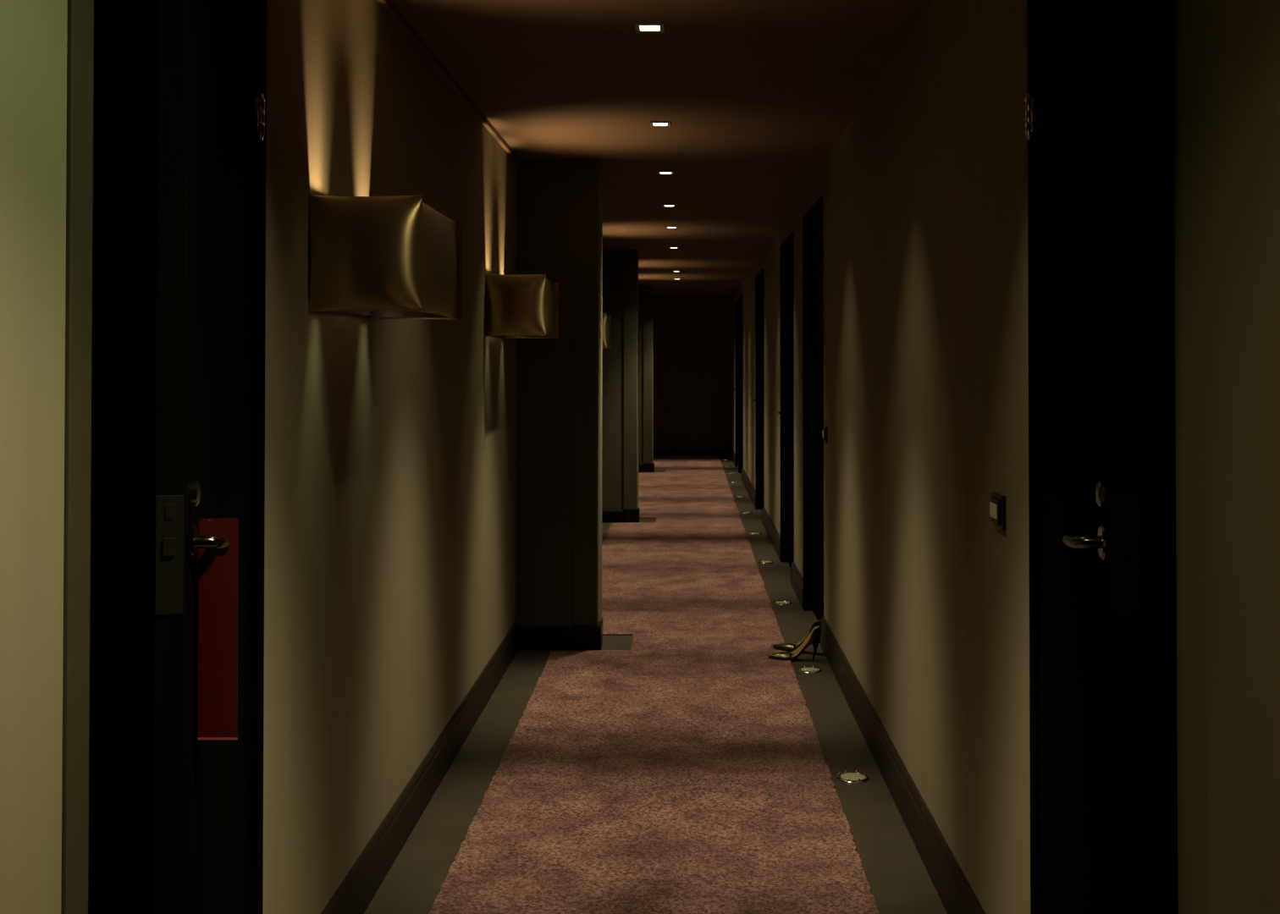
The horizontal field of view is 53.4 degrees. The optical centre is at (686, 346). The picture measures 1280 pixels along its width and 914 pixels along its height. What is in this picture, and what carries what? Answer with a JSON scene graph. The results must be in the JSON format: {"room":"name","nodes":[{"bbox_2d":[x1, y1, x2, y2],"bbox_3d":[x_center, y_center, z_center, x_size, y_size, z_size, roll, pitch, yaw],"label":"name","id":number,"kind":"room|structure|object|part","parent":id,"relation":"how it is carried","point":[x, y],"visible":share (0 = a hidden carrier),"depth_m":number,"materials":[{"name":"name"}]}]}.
{"room":"hotel corridor","nodes":[
{"label":"hotel corridor","id":0,"kind":"room"},
{"bbox_2d":[0,0,516,913],"bbox_3d":[-0.935,0.307,8.547,0.250,2.325,20.300,0,-1,0],"label":"wall","id":1,"kind":"structure","parent":0,"point":[389,534],"depth_m":2.87,"materials":[{"name":"beige paint"}]},
{"bbox_2d":[60,0,266,913],"bbox_3d":[-0.823,0.286,2.041,0.374,2.185,0.775,0,-1,0],"label":"door","id":2,"kind":"structure","parent":1,"relation":"in","point":[166,154],"depth_m":2.06,"materials":[{"name":"black wood"}]},
{"bbox_3d":[-0.857,0.283,1.684,0.106,2.180,0.061,0,-1,0],"label":"casing","id":3,"kind":"part","parent":2,"relation":"part of","materials":[{"name":"brown wood"}]},
{"bbox_3d":[-0.684,0.277,1.680,0.035,0.158,0.007,0,-1,-12],"label":"edge plate","id":4,"kind":"part","parent":2,"relation":"part of","materials":[{"name":"metal"}]},
{"bbox_3d":[-0.657,0.267,1.770,0.043,0.048,0.145,0,-1,0],"label":"lever handle","id":5,"kind":"part","parent":2,"relation":"part of","materials":[{"name":"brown metal"}]},
{"bbox_2d":[197,518,238,740],"bbox_3d":[-0.646,0.391,1.753,0.054,0.305,0.003,0,-1,-2],"label":"hanger","id":6,"kind":"object","parent":2,"relation":"hanging from","point":[217,615],"visible":0.88,"depth_m":1.75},
{"bbox_2d":[308,194,463,319],"bbox_3d":[-0.689,-0.195,2.979,0.243,0.250,0.590,0,-1,0],"label":"wall lamp","id":7,"kind":"object","parent":1,"relation":"attached to","point":[375,257],"visible":1,"depth_m":2.70,"materials":[{"name":"gold metal"}]},
{"bbox_2d":[308,194,422,311],"bbox_3d":[-0.689,-0.199,2.705,0.243,0.250,0.042,0,-1,0],"label":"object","id":8,"kind":"object","parent":7,"relation":"on","point":[365,252],"depth_m":2.70,"materials":[{"name":"gold metal"}]},
{"bbox_2d":[368,221,463,319],"bbox_3d":[-0.689,-0.192,3.253,0.243,0.250,0.042,0,-1,0],"label":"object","id":9,"kind":"object","parent":7,"relation":"on","point":[373,315],"depth_m":3.23,"materials":[{"name":"gold metal"}]},
{"bbox_2d":[420,202,457,319],"bbox_3d":[-0.579,-0.195,2.979,0.022,0.246,0.500,0,-1,0],"label":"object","id":10,"kind":"object","parent":7,"relation":"on","point":[438,233],"depth_m":2.92,"materials":[{"name":"gold metal"}]},
{"bbox_2d":[320,622,518,913],"bbox_3d":[-0.801,1.403,8.531,0.018,0.132,20.300,0,-1,0],"label":"baseboard","id":11,"kind":"structure","parent":1,"relation":"attached to","point":[359,887],"depth_m":3.73,"materials":[{"name":"brown wood"}]},
{"bbox_2d":[377,0,519,163],"bbox_3d":[-0.801,-0.816,10.580,0.018,0.022,16.265,0,-1,0],"label":"trim","id":12,"kind":"structure","parent":1,"relation":"attached to","point":[388,5],"depth_m":4.13,"materials":[{"name":"brown wood"}]},
{"bbox_2d":[485,274,558,338],"bbox_3d":[-0.689,-0.162,5.373,0.243,0.250,0.590,0,-1,0],"label":"wall lamp","id":13,"kind":"object","parent":1,"relation":"attached to","point":[518,306],"visible":1,"depth_m":5.10,"materials":[{"name":"gold"}]},
{"bbox_2d":[503,282,558,338],"bbox_3d":[-0.689,-0.158,5.647,0.243,0.250,0.042,0,-1,0],"label":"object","id":14,"kind":"object","parent":13,"relation":"on","point":[556,284],"depth_m":5.62,"materials":[{"name":"gold metal"}]},
{"bbox_2d":[545,278,555,338],"bbox_3d":[-0.579,-0.162,5.373,0.022,0.246,0.500,0,-1,0],"label":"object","id":15,"kind":"object","parent":13,"relation":"on","point":[549,285],"depth_m":5.32,"materials":[{"name":"gold metal"}]},
{"bbox_2d":[601,313,611,348],"bbox_3d":[-0.689,-0.108,9.272,0.243,0.250,0.590,0,-1,0],"label":"wall lamp","id":16,"kind":"object","parent":1,"relation":"attached to","point":[606,344],"visible":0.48,"depth_m":9.10,"materials":[{"name":"gold"}]},
{"bbox_2d":[601,313,606,347],"bbox_3d":[-0.689,-0.111,8.998,0.243,0.250,0.042,0,-1,0],"label":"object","id":17,"kind":"object","parent":16,"relation":"on","point":[604,315],"depth_m":9.00,"materials":[{"name":"gold metal"}]},
{"bbox_2d":[606,315,609,348],"bbox_3d":[-0.579,-0.108,9.272,0.022,0.246,0.500,0,-1,0],"label":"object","id":18,"kind":"object","parent":16,"relation":"on","point":[607,317],"depth_m":9.22,"materials":[{"name":"gold metal"}]},
{"bbox_2d":[515,159,603,651],"bbox_3d":[-0.606,0.274,6.159,0.408,2.325,0.336,0,-1,0],"label":"pillar","id":19,"kind":"structure","parent":0,"point":[560,201],"depth_m":6.02,"materials":[{"name":"beige paint"}]},
{"bbox_3d":[-0.597,1.377,6.038,0.390,0.115,0.126,0,-1,0],"label":"baseboard","id":20,"kind":"part","parent":19,"relation":"part of","materials":[{"name":"black wood"}]},
{"bbox_2d":[601,249,639,523],"bbox_3d":[-0.606,0.341,10.958,0.408,2.325,0.336,0,-1,0],"label":"pillar","id":21,"kind":"structure","parent":0,"point":[620,363],"depth_m":10.82,"materials":[{"name":"beige paint"}]},
{"bbox_3d":[-0.597,1.444,10.838,0.390,0.115,0.126,0,-1,0],"label":"baseboard","id":22,"kind":"part","parent":21,"relation":"part of","materials":[{"name":"black wood"}]},
{"bbox_2d":[638,286,654,472],"bbox_3d":[-0.606,0.410,15.928,0.408,2.325,0.336,0,-1,0],"label":"pillar","id":23,"kind":"structure","parent":0,"point":[646,464],"depth_m":15.79,"materials":[{"name":"beige paint"}]},
{"bbox_3d":[-0.597,1.513,15.807,0.390,0.115,0.126,0,-1,0],"label":"baseboard","id":24,"kind":"part","parent":23,"relation":"part of","materials":[{"name":"black wood"}]},
{"bbox_2d":[364,456,947,913],"bbox_3d":[-0.050,1.521,8.680,2.300,0.100,20.600,0,-1,0],"label":"floor","id":25,"kind":"structure","parent":0,"point":[897,877],"depth_m":4.10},
{"bbox_2d":[428,455,879,913],"bbox_3d":[-0.078,1.466,8.568,1.113,0.006,20.176,0,-1,0],"label":"carpet runner","id":26,"kind":"object","parent":25,"relation":"on","point":[683,770],"visible":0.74,"depth_m":4.27,"materials":[{"name":"brown carpet"}]},
{"bbox_2d":[748,531,761,535],"bbox_3d":[0.541,1.485,10.080,0.107,0.011,0.107,0,-1,0],"label":"floor light","id":27,"kind":"object","parent":25,"relation":"on","point":[752,532],"visible":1,"depth_m":10.05,"materials":[{"name":"silver metal"}]},
{"bbox_2d":[758,560,773,563],"bbox_3d":[0.541,1.465,8.630,0.107,0.011,0.107,0,-1,0],"label":"floor light","id":28,"kind":"object","parent":25,"relation":"on","point":[762,561],"visible":1,"depth_m":8.61,"materials":[{"name":"silver metal"}]},
{"bbox_2d":[772,600,791,605],"bbox_3d":[0.541,1.444,7.160,0.107,0.011,0.107,0,-1,0],"label":"floor light","id":29,"kind":"object","parent":25,"relation":"on","point":[779,603],"visible":1,"depth_m":7.14,"materials":[{"name":"silver metal"}]},
{"bbox_2d":[772,619,821,653],"bbox_3d":[0.517,1.355,5.958,0.236,0.156,0.076,0,-1,24],"label":"shoe","id":30,"kind":"object","parent":25,"relation":"on","point":[783,647],"visible":0.64,"depth_m":5.95,"materials":[{"name":"gold metal"}]},
{"bbox_2d":[797,666,822,673],"bbox_3d":[0.541,1.422,5.591,0.107,0.011,0.107,0,-1,0],"label":"floor light","id":31,"kind":"object","parent":25,"relation":"on","point":[812,670],"visible":1,"depth_m":5.58,"materials":[{"name":"silver"}]},
{"bbox_2d":[836,770,869,783],"bbox_3d":[0.541,1.402,4.139,0.107,0.011,0.107,0,-1,0],"label":"floor light","id":32,"kind":"object","parent":25,"relation":"on","point":[856,777],"visible":1,"depth_m":4.13,"materials":[{"name":"silver metal"}]},
{"bbox_2d":[391,0,932,297],"bbox_3d":[-0.050,-0.903,8.713,2.300,0.100,20.600,0,-1,0],"label":"ceiling","id":33,"kind":"structure","parent":0,"point":[755,96],"depth_m":4.55,"materials":[{"name":"paint"}]},
{"bbox_2d":[634,22,664,32],"bbox_3d":[-0.106,-0.921,3.668,0.082,0.006,0.082,0,-1,0],"label":"recessed light","id":34,"kind":"object","parent":33,"relation":"in","point":[645,27],"visible":1,"depth_m":3.66,"materials":[{"name":"white"}]},
{"bbox_2d":[650,121,670,126],"bbox_3d":[-0.106,-0.900,5.143,0.082,0.006,0.082,0,-1,0],"label":"recessed light","id":35,"kind":"object","parent":33,"relation":"in","point":[653,124],"visible":1,"depth_m":5.13,"materials":[{"name":"white"}]},
{"bbox_2d":[657,171,673,174],"bbox_3d":[-0.106,-0.882,6.453,0.082,0.006,0.082,0,-1,0],"label":"recessed light","id":36,"kind":"object","parent":33,"relation":"in","point":[659,172],"visible":1,"depth_m":6.43,"materials":[{"name":"white"}]},
{"bbox_2d":[662,204,676,206],"bbox_3d":[-0.106,-0.863,7.793,0.082,0.006,0.082,0,-1,0],"label":"recessed light","id":37,"kind":"object","parent":33,"relation":"in","point":[664,205],"visible":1,"depth_m":7.75,"materials":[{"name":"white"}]},
{"bbox_2d":[653,297,731,448],"bbox_3d":[-0.076,0.450,18.771,1.968,2.325,0.150,0,-1,0],"label":"wall","id":38,"kind":"structure","parent":0,"point":[692,336],"depth_m":18.70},
{"bbox_2d":[653,448,729,456],"bbox_3d":[-0.076,1.558,18.670,1.432,0.105,0.020,0,-1,0],"label":"baseboard","id":39,"kind":"structure","parent":38,"relation":"attached to","point":[720,452],"depth_m":18.66,"materials":[{"name":"black wood"}]},
{"bbox_2d":[731,0,1279,913],"bbox_3d":[0.783,0.307,8.547,0.250,2.325,20.300,0,-1,0],"label":"wall","id":40,"kind":"structure","parent":0,"point":[924,190],"depth_m":2.79,"materials":[{"name":"beige paint"}]},
{"bbox_2d":[733,299,738,466],"bbox_3d":[0.702,0.499,16.300,0.172,2.158,0.886,0,-1,0],"label":"door","id":41,"kind":"structure","parent":40,"relation":"in","point":[736,302],"depth_m":16.68,"materials":[{"name":"black wood"}]},
{"bbox_2d":[736,294,743,473],"bbox_3d":[0.702,0.484,15.265,0.172,2.158,0.936,0,-1,0],"label":"door","id":42,"kind":"structure","parent":40,"relation":"in","point":[740,390],"depth_m":15.66,"materials":[{"name":"black wood"}]},
{"bbox_2d":[753,269,764,510],"bbox_3d":[0.702,0.429,11.315,0.172,2.158,1.076,0,-1,0],"label":"door","id":43,"kind":"structure","parent":40,"relation":"in","point":[759,300],"depth_m":11.78,"materials":[{"name":"black wood"}]},
{"bbox_2d":[777,232,794,583],"bbox_3d":[0.702,0.386,8.250,0.172,2.158,0.926,0,-1,0],"label":"door","id":44,"kind":"structure","parent":40,"relation":"in","point":[786,249],"depth_m":8.54,"materials":[{"name":"black wood"}]},
{"bbox_3d":[0.648,0.449,8.537,0.064,0.018,0.119,0,-1,0],"label":"lever handle","id":45,"kind":"part","parent":44,"relation":"part of","materials":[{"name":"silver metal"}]},
{"bbox_3d":[0.683,0.465,8.587,0.007,0.190,0.042,0,-1,0],"label":"lock plate","id":46,"kind":"part","parent":44,"relation":"part of","materials":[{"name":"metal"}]},
{"bbox_2d":[800,196,823,644],"bbox_3d":[0.702,0.363,6.556,0.172,2.158,0.916,0,-1,0],"label":"door","id":47,"kind":"structure","parent":40,"relation":"in","point":[813,222],"depth_m":6.87,"materials":[{"name":"black wood"}]},
{"bbox_3d":[0.648,0.425,6.837,0.064,0.018,0.119,0,-1,0],"label":"lever handle","id":48,"kind":"part","parent":47,"relation":"part of","materials":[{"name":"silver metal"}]},
{"bbox_3d":[0.683,0.441,6.888,0.007,0.190,0.042,0,-1,0],"label":"lock plate","id":49,"kind":"part","parent":47,"relation":"part of","materials":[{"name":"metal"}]},
{"bbox_2d":[822,426,827,442],"bbox_3d":[0.649,0.413,5.960,0.018,0.072,0.084,0,-1,0],"label":"light switch","id":50,"kind":"object","parent":40,"relation":"attached to","point":[824,433],"visible":1,"depth_m":5.93,"materials":[{"name":"black plastic"}]},
{"bbox_2d":[729,446,985,913],"bbox_3d":[0.649,1.399,8.531,0.018,0.140,20.300,0,-1,0],"label":"baseboard","id":51,"kind":"structure","parent":40,"relation":"attached to","point":[955,892],"depth_m":3.88,"materials":[{"name":"brown wood"}]},
{"bbox_2d":[989,491,1005,530],"bbox_3d":[0.649,0.345,2.655,0.018,0.072,0.084,0,-1,0],"label":"light switch","id":52,"kind":"object","parent":40,"relation":"attached to","point":[997,504],"visible":1,"depth_m":2.63,"materials":[{"name":"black plastic"}]},
{"bbox_2d":[1024,0,1178,913],"bbox_3d":[0.694,0.286,2.052,0.328,2.185,0.752,0,-1,0],"label":"door","id":53,"kind":"structure","parent":40,"relation":"in","point":[1099,102],"depth_m":2.00,"materials":[{"name":"black wood"}]},
{"bbox_3d":[0.551,0.267,1.769,0.043,0.048,0.144,0,-1,0],"label":"lever handle","id":54,"kind":"part","parent":53,"relation":"part of","materials":[{"name":"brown metal"}]},
{"bbox_3d":[0.583,0.277,1.681,0.035,0.158,0.007,0,-1,8],"label":"edge plate","id":55,"kind":"part","parent":53,"relation":"part of","materials":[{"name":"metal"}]}
]}

